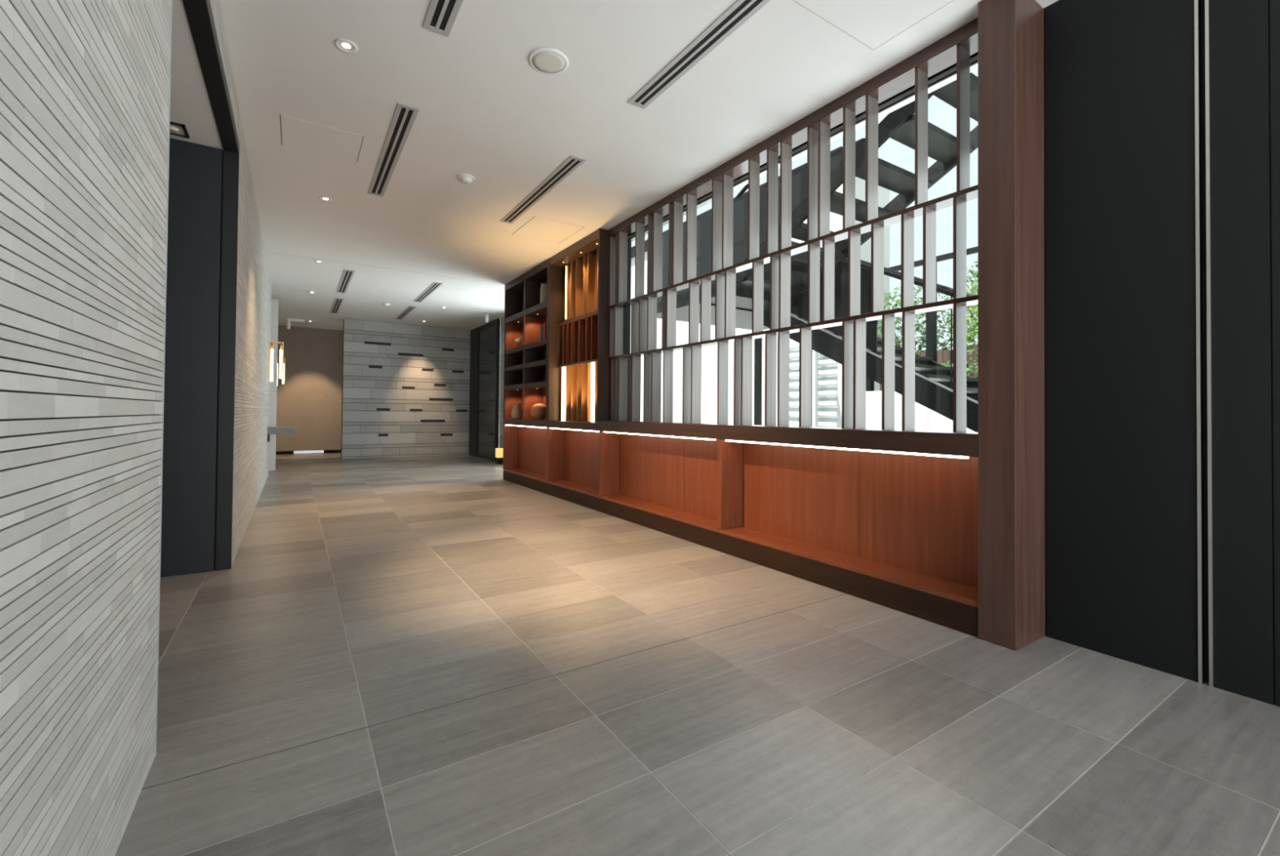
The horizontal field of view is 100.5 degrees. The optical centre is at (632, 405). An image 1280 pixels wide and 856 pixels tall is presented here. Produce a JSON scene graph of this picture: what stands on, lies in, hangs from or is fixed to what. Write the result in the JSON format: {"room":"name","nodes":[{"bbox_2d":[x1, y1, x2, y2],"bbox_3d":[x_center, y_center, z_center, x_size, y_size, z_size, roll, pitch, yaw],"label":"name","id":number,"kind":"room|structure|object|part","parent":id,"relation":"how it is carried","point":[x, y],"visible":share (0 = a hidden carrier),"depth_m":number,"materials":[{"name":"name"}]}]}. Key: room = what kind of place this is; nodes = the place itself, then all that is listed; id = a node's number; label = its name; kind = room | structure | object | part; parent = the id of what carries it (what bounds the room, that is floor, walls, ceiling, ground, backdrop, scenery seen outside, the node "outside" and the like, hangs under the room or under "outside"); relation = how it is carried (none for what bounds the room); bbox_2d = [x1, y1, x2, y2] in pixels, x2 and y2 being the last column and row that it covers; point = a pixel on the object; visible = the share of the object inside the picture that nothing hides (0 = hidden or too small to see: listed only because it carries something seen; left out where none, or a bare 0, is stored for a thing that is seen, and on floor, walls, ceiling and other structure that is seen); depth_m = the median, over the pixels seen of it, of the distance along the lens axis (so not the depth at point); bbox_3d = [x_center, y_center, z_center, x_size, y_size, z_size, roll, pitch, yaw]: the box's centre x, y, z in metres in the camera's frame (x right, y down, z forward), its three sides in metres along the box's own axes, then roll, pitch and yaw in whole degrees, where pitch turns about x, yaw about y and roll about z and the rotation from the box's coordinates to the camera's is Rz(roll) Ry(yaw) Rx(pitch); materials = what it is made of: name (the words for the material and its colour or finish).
{"room":"lobby","nodes":[
{"label":"lobby","id":0,"kind":"room"},
{"bbox_2d":[0,0,271,855],"bbox_3d":[-2.341,-0.393,2.989,0.160,2.690,10.350,1,-1,-32],"label":"wall","id":1,"kind":"structure","parent":0,"point":[84,84],"depth_m":0.92,"materials":[{"name":"stone"}]},
{"bbox_2d":[155,0,172,757],"bbox_3d":[-1.338,-0.407,1.402,0.171,2.690,0.011,1,-1,-32],"label":"trim","id":2,"kind":"structure","parent":1,"relation":"attached to","point":[171,28],"depth_m":1.44,"materials":[{"name":"grey metal"}]},
{"bbox_2d":[182,0,239,570],"bbox_3d":[-1.837,-0.306,2.277,0.074,2.504,2.000,1,-1,-32],"label":"trim","id":3,"kind":"structure","parent":1,"relation":"attached to","point":[199,15],"depth_m":3.10,"materials":[{"name":"black metal"}]},
{"bbox_2d":[268,341,284,382],"bbox_3d":[-4.788,-0.587,7.152,0.165,0.530,0.110,1,-1,-32],"label":"wall sconce","id":4,"kind":"object","parent":1,"relation":"attached to","point":[282,344],"visible":1,"depth_m":7.13,"materials":[{"name":"white glass"}]},
{"bbox_3d":[-4.852,-0.573,7.111,0.012,0.460,0.100,1,-1,-32],"label":"plate","id":5,"kind":"part","parent":4,"relation":"part of","materials":[{"name":"gold metal"}]},
{"bbox_2d":[266,426,295,442],"bbox_3d":[-4.821,0.392,7.319,0.317,0.197,0.330,1,-1,-32],"label":"countertop","id":6,"kind":"structure","parent":1,"relation":"attached to","point":[271,430],"depth_m":7.18,"materials":[{"name":"black metal"}]},
{"bbox_2d":[160,137,222,577],"bbox_3d":[-3.357,-0.286,2.517,2.221,2.444,0.075,1,-1,-32],"label":"door","id":7,"kind":"structure","parent":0,"point":[195,170],"depth_m":3.02,"materials":[{"name":"black wood"}]},
{"bbox_2d":[169,0,223,150],"bbox_3d":[-2.774,-1.545,1.545,2.327,0.054,2.360,1,-1,-32],"label":"ceiling","id":8,"kind":"structure","parent":0,"point":[190,104],"depth_m":2.54,"materials":[{"name":"white paint"}]},
{"bbox_2d":[169,121,189,138],"bbox_3d":[-2.521,-1.491,2.842,0.225,0.015,0.150,1,-1,-32],"label":"recessed light","id":9,"kind":"object","parent":8,"relation":"in","point":[175,129],"visible":0.4,"depth_m":2.88,"materials":[{"name":"black metal"}]},
{"bbox_3d":[-2.521,-1.495,2.842,0.197,0.004,0.122,1,-1,-32],"label":"backing plate","id":10,"kind":"part","parent":9,"relation":"part of","materials":[{"name":"black metal"}]},
{"bbox_2d":[275,325,342,454],"bbox_3d":[-5.933,-0.299,12.061,4.100,2.690,0.120,1,-1,-32],"label":"wall","id":11,"kind":"structure","parent":0,"point":[309,398],"depth_m":11.38,"materials":[{"name":"grey paint"}]},
{"bbox_2d":[279,449,333,454],"bbox_3d":[-6.977,0.994,11.429,1.000,0.068,0.050,1,-1,-32],"label":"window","id":12,"kind":"structure","parent":11,"relation":"in","point":[326,451],"depth_m":11.40,"materials":[{"name":"white"}]},
{"bbox_2d":[341,318,471,459],"bbox_3d":[-4.535,-0.302,10.932,2.500,2.690,0.225,1,-1,-32],"label":"wall","id":13,"kind":"structure","parent":0,"point":[406,388],"depth_m":10.76,"materials":[{"name":"grey stone"}]},
{"bbox_2d":[498,317,504,448],"bbox_3d":[-2.229,-0.299,9.687,0.110,2.690,0.840,1,-1,-32],"label":"wall","id":14,"kind":"structure","parent":0,"point":[502,320],"depth_m":9.92,"materials":[{"name":"grey"}]},
{"bbox_2d":[218,0,1058,330],"bbox_3d":[-2.941,-1.773,5.243,6.400,0.120,15.020,1,-1,-32],"label":"ceiling","id":15,"kind":"structure","parent":0,"point":[485,113],"depth_m":3.16,"materials":[{"name":"white paint"}]},
{"bbox_2d":[286,318,304,328],"bbox_3d":[-6.529,-1.573,10.319,0.290,0.199,0.060,1,-1,-32],"label":"track light","id":16,"kind":"object","parent":15,"relation":"attached to","point":[288,322],"visible":1,"depth_m":10.26,"materials":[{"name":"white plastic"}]},
{"bbox_2d":[280,114,364,162],"bbox_3d":[-2.025,-1.728,3.473,0.449,0.002,0.434,1,-1,-32],"label":"access hatch","id":17,"kind":"object","parent":15,"relation":"attached to","point":[299,134],"visible":1,"depth_m":3.45,"materials":[{"name":"white paint"}]},
{"bbox_2d":[318,196,332,201],"bbox_3d":[-2.555,-1.718,4.432,0.100,0.004,0.100,1,-1,-32],"label":"recessed light","id":18,"kind":"object","parent":15,"relation":"in","point":[322,198],"visible":1,"depth_m":4.43,"materials":[{"name":"beige"}]},
{"bbox_2d":[329,297,343,313],"bbox_3d":[-4.999,-1.675,8.994,0.115,0.006,1.500,1,-1,-32],"label":"ceiling vent","id":19,"kind":"object","parent":15,"relation":"in","point":[338,302],"visible":1,"depth_m":8.92,"materials":[{"name":"grey metal"}]},
{"bbox_2d":[336,269,355,293],"bbox_3d":[-3.950,-1.689,7.314,0.115,0.006,1.500,1,-1,-32],"label":"ceiling vent","id":20,"kind":"object","parent":15,"relation":"in","point":[347,276],"visible":1,"depth_m":7.22,"materials":[{"name":"grey metal"}]},
{"bbox_2d":[334,38,357,53],"bbox_3d":[-1.381,-1.733,2.569,0.100,0.004,0.100,1,-1,-32],"label":"recessed light","id":21,"kind":"object","parent":15,"relation":"in","point":[344,45],"visible":1,"depth_m":2.57,"materials":[{"name":"white plastic"}]},
{"bbox_2d":[367,102,419,196],"bbox_3d":[-1.692,-1.720,3.702,0.115,0.006,1.500,1,-1,-32],"label":"ceiling vent","id":22,"kind":"object","parent":15,"relation":"in","point":[404,117],"visible":1,"depth_m":3.54,"materials":[{"name":"grey metal"}]},
{"bbox_2d":[395,306,416,319],"bbox_3d":[-4.087,-1.659,9.573,0.115,0.006,1.500,1,-1,-32],"label":"ceiling vent","id":23,"kind":"object","parent":15,"relation":"in","point":[410,308],"visible":1,"depth_m":9.49,"materials":[{"name":"grey metal"}]},
{"bbox_2d":[413,282,443,302],"bbox_3d":[-3.060,-1.673,7.927,0.115,0.006,1.500,1,-1,-32],"label":"ceiling vent","id":24,"kind":"object","parent":15,"relation":"in","point":[434,286],"visible":1,"depth_m":7.83,"materials":[{"name":"grey metal"}]},
{"bbox_2d":[422,0,463,37],"bbox_3d":[-0.511,-1.735,1.834,0.115,0.006,1.500,1,-1,-32],"label":"ceiling vent","id":25,"kind":"object","parent":15,"relation":"in","point":[441,15],"visible":1,"depth_m":2.36,"materials":[{"name":"grey metal"}]},
{"bbox_2d":[457,173,475,183],"bbox_3d":[-1.251,-1.693,4.007,0.132,0.042,0.132,1,-1,-32],"label":"smoke detector","id":26,"kind":"object","parent":15,"relation":"attached to","point":[464,178],"visible":1,"depth_m":3.98,"materials":[{"name":"white plastic"}]},
{"bbox_2d":[484,312,488,322],"bbox_3d":[-2.601,-1.567,9.497,0.065,0.168,0.065,1,-1,-32],"label":"emergency light","id":27,"kind":"object","parent":15,"relation":"hanging from","point":[486,314],"visible":1,"depth_m":9.47,"materials":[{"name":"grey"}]},
{"bbox_2d":[499,155,586,223],"bbox_3d":[-0.774,-1.703,4.308,0.115,0.006,1.500,1,-1,-32],"label":"ceiling vent","id":28,"kind":"object","parent":15,"relation":"in","point":[571,164],"visible":1,"depth_m":4.17,"materials":[{"name":"grey metal"}]},
{"bbox_2d":[511,216,585,244],"bbox_3d":[-0.825,-1.694,5.166,0.507,0.002,0.592,1,-1,-32],"label":"access hatch","id":29,"kind":"object","parent":15,"relation":"attached to","point":[537,228],"visible":1,"depth_m":5.15,"materials":[{"name":"white paint"}]},
{"bbox_2d":[528,47,568,75],"bbox_3d":[-0.421,-1.721,2.668,0.200,0.010,0.200,1,-1,-32],"label":"ceiling speaker","id":30,"kind":"object","parent":15,"relation":"attached to","point":[546,60],"visible":1,"depth_m":2.65,"materials":[{"name":"white plastic"}]},
{"bbox_2d":[532,51,565,73],"bbox_3d":[-0.421,-1.721,2.668,0.166,0.009,0.166,1,-1,-32],"label":"grille","id":31,"kind":"object","parent":30,"relation":"attached to","point":[544,62],"depth_m":2.66,"materials":[{"name":"white plastic"}]},
{"bbox_2d":[626,0,770,109],"bbox_3d":[0.418,-1.719,2.412,0.115,0.006,1.500,1,-1,-32],"label":"ceiling vent","id":32,"kind":"object","parent":15,"relation":"in","point":[741,11],"visible":1,"depth_m":2.56,"materials":[{"name":"grey metal"}]},
{"bbox_2d":[792,0,954,50],"bbox_3d":[1.076,-1.719,2.168,0.570,0.002,0.583,1,-1,-32],"label":"access hatch","id":33,"kind":"object","parent":15,"relation":"attached to","point":[873,23],"visible":1,"depth_m":2.34,"materials":[{"name":"white paint"}]},
{"bbox_2d":[115,453,1279,855],"bbox_3d":[-2.722,0.998,4.778,6.165,0.050,17.100,1,-1,-32],"label":"floor","id":34,"kind":"structure","parent":0,"point":[445,655],"depth_m":1.65,"materials":[{"name":"grey tile"}]},
{"bbox_2d":[469,319,500,462],"bbox_3d":[-3.001,-0.286,10.739,0.065,2.680,1.745,1,-1,-32],"label":"wall","id":35,"kind":"structure","parent":34,"relation":"on","point":[485,339],"depth_m":10.63,"materials":[{"name":"black metal"}]},
{"bbox_3d":[-3.336,-0.282,11.267,0.065,2.680,0.495,1,-1,-32],"label":"panel","id":36,"kind":"part","parent":35,"relation":"part of","materials":[{"name":"black metal"}]},
{"bbox_3d":[-2.895,-0.288,10.573,0.055,2.680,1.150,1,-1,-32],"label":"rail","id":37,"kind":"part","parent":35,"relation":"part of","materials":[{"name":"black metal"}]},
{"bbox_3d":[-2.895,-0.273,10.572,0.015,2.550,1.150,1,-1,-32],"label":"pane","id":38,"kind":"part","parent":35,"relation":"part of","materials":[{"name":"clear glass"}]},
{"bbox_3d":[-2.560,-0.292,10.045,0.065,2.680,0.100,1,-1,-32],"label":"post","id":39,"kind":"part","parent":35,"relation":"part of","materials":[{"name":"black metal"}]},
{"bbox_2d":[495,448,502,464],"bbox_3d":[-2.393,0.905,9.585,0.120,0.275,0.120,1,-1,-32],"label":"lantern","id":40,"kind":"object","parent":34,"relation":"on","point":[499,451],"visible":0.77,"depth_m":9.54,"materials":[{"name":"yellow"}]},
{"bbox_3d":[-2.392,0.851,9.585,0.120,0.165,0.120,1,-1,-32],"label":"lamp shade","id":41,"kind":"part","parent":40,"relation":"part of","materials":[{"name":"orange"}]},
{"bbox_2d":[502,424,546,483],"bbox_3d":[-1.284,0.573,6.765,0.236,0.631,1.492,1,-1,-32],"label":"display niche","id":42,"kind":"object","parent":34,"relation":"on","point":[524,447],"visible":0.77,"depth_m":7.11,"materials":[{"name":"red wood"}]},
{"bbox_3d":[-1.691,0.565,7.372,0.199,0.606,0.032,1,-1,-32],"label":"panel","id":43,"kind":"part","parent":42,"relation":"part of","materials":[{"name":"red wood"}]},
{"bbox_3d":[-1.200,0.566,6.819,0.036,0.609,1.489,1,-1,-32],"label":"panel","id":44,"kind":"part","parent":42,"relation":"part of","materials":[{"name":"red wood"}]},
{"bbox_2d":[546,427,599,497],"bbox_3d":[-0.550,0.563,5.609,0.236,0.631,1.244,1,-1,-32],"label":"display niche","id":45,"kind":"object","parent":34,"relation":"on","point":[572,455],"visible":0.77,"depth_m":5.88,"materials":[{"name":"red wood"}]},
{"bbox_2d":[503,418,598,431],"bbox_3d":[-0.947,0.213,6.263,0.260,0.078,2.708,1,-1,-32],"label":"countertop","id":46,"kind":"structure","parent":45,"relation":"on","point":[580,425],"depth_m":5.87,"materials":[{"name":"brown wood"}]},
{"bbox_2d":[511,403,522,419],"bbox_3d":[-1.550,0.073,7.142,0.148,0.215,0.148,1,-1,-32],"label":"vase","id":47,"kind":"object","parent":46,"relation":"on","point":[517,411],"visible":0.98,"depth_m":7.09,"materials":[{"name":"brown ceramic"}]},
{"bbox_2d":[502,258,548,420],"bbox_3d":[-1.261,-0.734,6.791,0.272,1.882,1.493,1,-1,-32],"label":"bookcase","id":48,"kind":"object","parent":46,"relation":"on","point":[525,366],"visible":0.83,"depth_m":6.79,"materials":[{"name":"brown wood"}]},
{"bbox_3d":[-1.653,-0.744,7.409,0.272,1.853,0.030,1,-1,-32],"label":"panel","id":49,"kind":"part","parent":48,"relation":"part of","materials":[{"name":"brown wood"}]},
{"bbox_2d":[515,337,522,346],"bbox_3d":[-1.517,-0.823,7.087,0.072,0.130,0.180,1,-1,-32],"label":"ornament","id":50,"kind":"object","parent":48,"relation":"on","point":[517,340],"visible":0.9,"depth_m":7.04,"materials":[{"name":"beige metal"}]},
{"bbox_3d":[-1.275,-0.244,6.778,0.244,0.061,1.431,1,-1,-32],"label":"shelf","id":51,"kind":"part","parent":48,"relation":"part of","materials":[{"name":"brown wood"}]},
{"bbox_3d":[-1.273,-0.498,6.781,0.244,0.057,1.431,1,-1,-32],"label":"shelf","id":52,"kind":"part","parent":48,"relation":"part of","materials":[{"name":"brown wood"}]},
{"bbox_3d":[-1.271,-0.730,6.785,0.244,0.058,1.431,1,-1,-32],"label":"shelf","id":53,"kind":"part","parent":48,"relation":"part of","materials":[{"name":"brown wood"}]},
{"bbox_3d":[-1.267,-1.167,6.791,0.244,0.070,1.431,1,-1,-32],"label":"shelf","id":54,"kind":"part","parent":48,"relation":"part of","materials":[{"name":"brown wood"}]},
{"bbox_3d":[-1.163,-0.016,6.847,0.025,0.449,1.431,1,-1,-32],"label":"panel","id":55,"kind":"part","parent":48,"relation":"part of","materials":[{"name":"red wood"}]},
{"bbox_3d":[-1.160,-0.370,6.852,0.025,0.253,1.431,1,-1,-32],"label":"panel","id":56,"kind":"part","parent":48,"relation":"part of","materials":[{"name":"brown wood"}]},
{"bbox_3d":[-1.157,-0.612,6.856,0.025,0.233,1.431,1,-1,-32],"label":"panel","id":57,"kind":"part","parent":48,"relation":"part of","materials":[{"name":"brown wood"}]},
{"bbox_3d":[-1.155,-0.944,6.860,0.025,0.431,1.431,1,-1,-32],"label":"panel","id":58,"kind":"part","parent":48,"relation":"part of","materials":[{"name":"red wood"}]},
{"bbox_3d":[-1.151,-1.377,6.866,0.025,0.412,1.431,1,-1,-32],"label":"panel","id":59,"kind":"part","parent":48,"relation":"part of","materials":[{"name":"brown wood"}]},
{"bbox_2d":[539,287,541,303],"bbox_3d":[-1.053,-1.317,6.500,0.150,0.225,0.045,1,-1,-32],"label":"book","id":60,"kind":"object","parent":48,"relation":"on","point":[540,287],"visible":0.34,"depth_m":6.46,"materials":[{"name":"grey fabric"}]},
{"bbox_2d":[539,325,543,341],"bbox_3d":[-1.060,-0.865,6.489,0.140,0.205,0.040,1,-1,-32],"label":"book","id":61,"kind":"object","parent":48,"relation":"on","point":[541,327],"visible":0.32,"depth_m":6.45,"materials":[{"name":"grey paper"}]},
{"bbox_2d":[541,283,546,302],"bbox_3d":[-1.034,-1.338,6.462,0.150,0.265,0.030,1,-1,-32],"label":"book","id":62,"kind":"object","parent":48,"relation":"on","point":[544,286],"visible":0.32,"depth_m":6.42,"materials":[{"name":"beige paper"}]},
{"bbox_2d":[543,323,546,339],"bbox_3d":[-0.997,-0.870,6.390,0.140,0.215,0.045,1,-1,-32],"label":"book","id":63,"kind":"object","parent":48,"relation":"on","point":[544,324],"visible":0.32,"depth_m":6.34,"materials":[{"name":"red paper"}]},
{"bbox_3d":[-0.868,-0.709,6.174,0.270,1.763,0.030,1,-1,-32],"label":"panel","id":64,"kind":"part","parent":48,"relation":"part of","materials":[{"name":"brown wood"}]},
{"bbox_2d":[529,403,546,420],"bbox_3d":[-1.150,0.075,6.578,0.228,0.204,0.228,1,-1,-32],"label":"round vase","id":65,"kind":"object","parent":46,"relation":"on","point":[538,411],"visible":0.84,"depth_m":6.50,"materials":[{"name":"brown ceramic"}]},
{"bbox_2d":[546,228,610,422],"bbox_3d":[-0.538,-0.758,5.644,0.262,1.853,1.214,1,-1,-32],"label":"tall cabinet","id":66,"kind":"object","parent":46,"relation":"on","point":[579,365],"visible":0.91,"depth_m":5.72,"materials":[{"name":"brown wood"}]},
{"bbox_3d":[-0.849,-0.754,6.133,0.262,1.853,0.055,1,-1,-32],"label":"panel","id":67,"kind":"part","parent":66,"relation":"part of","materials":[{"name":"brown wood"}]},
{"bbox_3d":[-0.503,-0.448,5.644,0.123,0.022,1.136,1,-1,-32],"label":"cross rail","id":68,"kind":"part","parent":66,"relation":"part of","materials":[{"name":"brown wood"}]},
{"bbox_3d":[-0.499,-0.936,5.650,0.123,0.022,1.136,1,-1,-32],"label":"cross rail","id":69,"kind":"part","parent":66,"relation":"part of","materials":[{"name":"brown wood"}]},
{"bbox_3d":[-0.434,-0.712,5.690,0.035,1.763,1.136,1,-1,-32],"label":"panel","id":70,"kind":"part","parent":66,"relation":"part of","materials":[{"name":"brown wood"}]},
{"bbox_3d":[-0.218,-0.762,5.141,0.262,1.853,0.022,1,-1,-32],"label":"panel","id":71,"kind":"part","parent":66,"relation":"part of","materials":[{"name":"brown wood"}]},
{"bbox_3d":[-0.890,0.555,6.111,0.199,0.606,0.032,1,-1,-32],"label":"panel","id":72,"kind":"part","parent":45,"relation":"part of","materials":[{"name":"red wood"}]},
{"bbox_3d":[-0.466,0.556,5.663,0.036,0.609,1.240,1,-1,-32],"label":"panel","id":73,"kind":"part","parent":45,"relation":"part of","materials":[{"name":"red wood"}]},
{"bbox_2d":[599,431,719,532],"bbox_3d":[0.230,0.553,4.381,0.236,0.631,1.664,1,-1,-32],"label":"display niche","id":74,"kind":"object","parent":34,"relation":"on","point":[669,477],"visible":0.78,"depth_m":4.46,"materials":[{"name":"red wood"}]},
{"bbox_3d":[-0.223,0.546,5.059,0.199,0.606,0.032,1,-1,-32],"label":"panel","id":75,"kind":"part","parent":74,"relation":"part of","materials":[{"name":"red wood"}]},
{"bbox_2d":[502,471,977,637],"bbox_3d":[-0.059,0.936,4.851,0.253,0.124,6.033,1,-1,-32],"label":"plinth","id":76,"kind":"object","parent":34,"relation":"on","point":[953,615],"visible":0.59,"depth_m":3.03,"materials":[{"name":"brown wood"}]},
{"bbox_2d":[717,440,977,607],"bbox_3d":[1.113,0.542,2.990,0.236,0.631,1.628,1,-1,-32],"label":"display niche","id":77,"kind":"object","parent":34,"relation":"on","point":[906,519],"visible":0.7,"depth_m":2.90,"materials":[{"name":"red wood"}]},
{"bbox_3d":[0.670,0.534,3.654,0.199,0.606,0.032,1,-1,-32],"label":"panel","id":78,"kind":"part","parent":77,"relation":"part of","materials":[{"name":"red wood"}]},
{"bbox_2d":[598,17,977,457],"bbox_3d":[0.679,-0.735,3.728,0.260,1.932,3.321,1,-1,-32],"label":"lattice screen","id":79,"kind":"object","parent":77,"relation":"on","point":[957,46],"visible":0.93,"depth_m":3.16,"materials":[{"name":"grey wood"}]},
{"bbox_3d":[0.695,-0.464,3.735,0.101,0.022,3.321,1,-1,-32],"label":"cross rail","id":80,"kind":"part","parent":79,"relation":"part of","materials":[{"name":"brown wood"}]},
{"bbox_3d":[0.699,-0.952,3.742,0.101,0.022,3.321,1,-1,-32],"label":"cross rail","id":81,"kind":"part","parent":79,"relation":"part of","materials":[{"name":"brown wood"}]},
{"bbox_2d":[977,0,1044,650],"bbox_3d":[1.607,-0.368,2.262,0.271,2.688,0.140,1,-1,-32],"label":"column","id":82,"kind":"structure","parent":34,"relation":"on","point":[1011,384],"depth_m":2.19,"materials":[{"name":"brown wood"}]},
{"bbox_2d":[631,0,1279,706],"bbox_3d":[0.868,-2.308,3.922,0.200,6.600,8.460,1,-1,-32],"label":"wall","id":83,"kind":"structure","parent":0,"point":[1122,486],"depth_m":1.97,"materials":[{"name":"black paint"}]},
{"bbox_2d":[622,8,1045,636],"bbox_3d":[0.852,-0.354,3.781,0.080,2.690,3.515,1,-1,-32],"label":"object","id":84,"kind":"structure","parent":83,"relation":"in","point":[951,71],"depth_m":2.94,"materials":[{"name":"paint"}]},
{"bbox_2d":[1194,0,1202,684],"bbox_3d":[2.012,-0.370,1.893,0.026,2.690,0.009,1,-1,-32],"label":"trim","id":85,"kind":"structure","parent":83,"relation":"attached to","point":[1196,2],"depth_m":1.88,"materials":[{"name":"silver metal"}]},
{"bbox_2d":[1204,0,1213,687],"bbox_3d":[2.026,-0.370,1.871,0.026,2.690,0.009,1,-1,-32],"label":"trim","id":86,"kind":"structure","parent":83,"relation":"attached to","point":[1206,2],"depth_m":1.86,"materials":[{"name":"silver metal"}]},
{"bbox_3d":[-6.315,-0.342,9.231,0.140,2.690,4.450,1,-1,-32],"label":"wall","id":87,"kind":"structure","parent":0,"visible":0},
{"bbox_2d":[267,283,271,476],"bbox_3d":[-5.114,-0.356,7.399,0.126,2.690,0.070,1,-1,-32],"label":"trim","id":88,"kind":"structure","parent":87,"relation":"attached to","point":[271,283],"depth_m":7.41,"materials":[{"name":"grey"}]},
{"bbox_2d":[268,299,278,471],"bbox_3d":[-5.548,-0.319,8.231,0.085,2.630,0.120,1,-1,-32],"label":"trim","id":89,"kind":"structure","parent":87,"relation":"attached to","point":[274,315],"depth_m":8.18,"materials":[{"name":"grey"}]},
{"bbox_2d":[276,358,285,386],"bbox_3d":[-6.410,-0.606,9.676,0.165,0.510,0.110,1,-1,-32],"label":"wall sconce","id":90,"kind":"object","parent":87,"relation":"attached to","point":[283,375],"visible":0.4,"depth_m":9.69,"materials":[{"name":"white glass"}]},
{"label":"outside","id":91,"kind":"structure","parent":0,"visible":0},
{"bbox_3d":[4.988,1.305,12.633,38.000,0.190,44.000,1,-1,-32],"label":"ground","id":92,"kind":"structure","parent":91,"visible":0},
{"bbox_2d":[630,146,889,426],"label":"window","id":93,"kind":"structure","parent":92,"relation":"on","point":[709,353],"depth_m":18.08,"materials":[{"name":"glass"}]},
{"bbox_2d":[647,72,977,432],"bbox_3d":[3.057,-1.752,6.569,2.550,6.116,6.612,1,-1,-32],"label":"staircase","id":94,"kind":"structure","parent":92,"relation":"on","point":[933,380],"depth_m":6.65,"materials":[{"name":"metal"}]},
{"bbox_3d":[2.448,-3.718,5.251,0.051,2.232,4.413,1,-1,-32],"label":"handrail","id":95,"kind":"part","parent":94,"relation":"part of","materials":[{"name":"paint"}]},
{"bbox_3d":[1.289,-2.174,7.011,0.025,1.024,3.885,1,-1,-32],"label":"guard panel","id":96,"kind":"part","parent":94,"relation":"part of","materials":[{"name":"black"}]},
{"bbox_3d":[2.332,-0.131,9.916,0.100,2.559,0.100,1,-1,-32],"label":"post","id":97,"kind":"part","parent":94,"relation":"part of","materials":[{"name":"metal"}]},
{"bbox_3d":[2.943,-0.139,8.953,0.100,2.559,0.100,1,-1,-32],"label":"post","id":98,"kind":"part","parent":94,"relation":"part of","materials":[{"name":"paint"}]},
{"bbox_3d":[2.518,-1.650,7.435,0.020,2.004,1.930,1,-1,-32],"label":"guard panel","id":99,"kind":"part","parent":94,"relation":"part of","materials":[{"name":"paint"}]},
{"bbox_3d":[3.413,-1.321,6.016,0.051,2.791,5.304,1,-1,-32],"label":"handrail","id":100,"kind":"part","parent":94,"relation":"part of","materials":[{"name":"paint"}]},
{"bbox_3d":[4.455,-1.302,6.678,0.051,2.791,5.304,1,-1,-32],"label":"handrail","id":101,"kind":"part","parent":94,"relation":"part of","materials":[{"name":"paint"}]},
{"bbox_2d":[789,338,841,427],"bbox_3d":[3.760,-0.162,11.119,0.300,2.680,1.660,1,-1,-32],"label":"window blinds","id":102,"kind":"object","parent":92,"relation":"on","point":[826,372],"visible":0.16,"depth_m":10.92,"materials":[{"name":"white plastic"}]},
{"bbox_3d":[3.664,-0.163,11.064,0.080,2.680,1.630,1,-1,-32],"label":"frame","id":103,"kind":"part","parent":102,"relation":"part of","materials":[{"name":"white"}]},
{"bbox_2d":[877,286,951,353],"bbox_3d":[6.959,-0.946,13.305,2.130,4.370,2.072,1,-1,-32],"label":"tree","id":104,"kind":"object","parent":92,"relation":"on","point":[898,341],"visible":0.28,"depth_m":13.14,"materials":[{"name":"green plant"}]},
{"bbox_2d":[866,391,975,432],"bbox_3d":[6.614,0.424,6.831,0.200,1.440,8.450,1,-1,-32],"label":"wall","id":105,"kind":"structure","parent":92,"relation":"on","point":[926,419],"depth_m":9.52,"materials":[{"name":"white paint"}]},
{"bbox_2d":[866,246,977,391],"bbox_3d":[7.509,-0.925,8.537,0.140,4.200,8.350,1,-1,-32],"label":"pergola frame","id":106,"kind":"object","parent":92,"relation":"on","point":[931,317],"visible":0.02,"depth_m":10.78,"materials":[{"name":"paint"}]},
{"bbox_3d":[5.322,-0.846,11.980,0.140,4.100,0.150,1,-1,-32],"label":"post","id":107,"kind":"part","parent":106,"relation":"part of","materials":[{"name":"metal"}]},
{"bbox_3d":[6.062,-0.856,10.815,0.140,4.100,0.150,1,-1,-32],"label":"post","id":108,"kind":"part","parent":106,"relation":"part of","materials":[{"name":"metal"}]},
{"bbox_2d":[879,346,977,391],"bbox_3d":[7.707,-0.001,9.395,0.080,2.380,7.200,1,-1,-32],"label":"fence","id":109,"kind":"object","parent":92,"relation":"on","point":[943,357],"visible":0.06,"depth_m":11.09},
{"bbox_2d":[939,349,977,377],"bbox_3d":[7.222,-0.053,7.205,0.966,2.482,7.779,1,-1,-31],"label":"hedge","id":110,"kind":"object","parent":92,"relation":"on","point":[969,370],"visible":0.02,"depth_m":9.27,"materials":[{"name":"green plant"}]},
{"bbox_2d":[946,261,977,348],"bbox_3d":[9.301,-1.298,13.747,2.259,5.126,2.211,1,-1,-32],"label":"tree","id":111,"kind":"object","parent":92,"relation":"on","point":[975,274],"visible":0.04,"depth_m":13.82,"materials":[{"name":"green plant"}]},
{"bbox_2d":[947,280,977,348],"bbox_3d":[7.898,-0.868,11.423,1.998,4.177,1.971,1,-1,-32],"label":"tree","id":112,"kind":"object","parent":92,"relation":"on","point":[970,339],"visible":0.05,"depth_m":11.58,"materials":[{"name":"green plant"}]}
]}

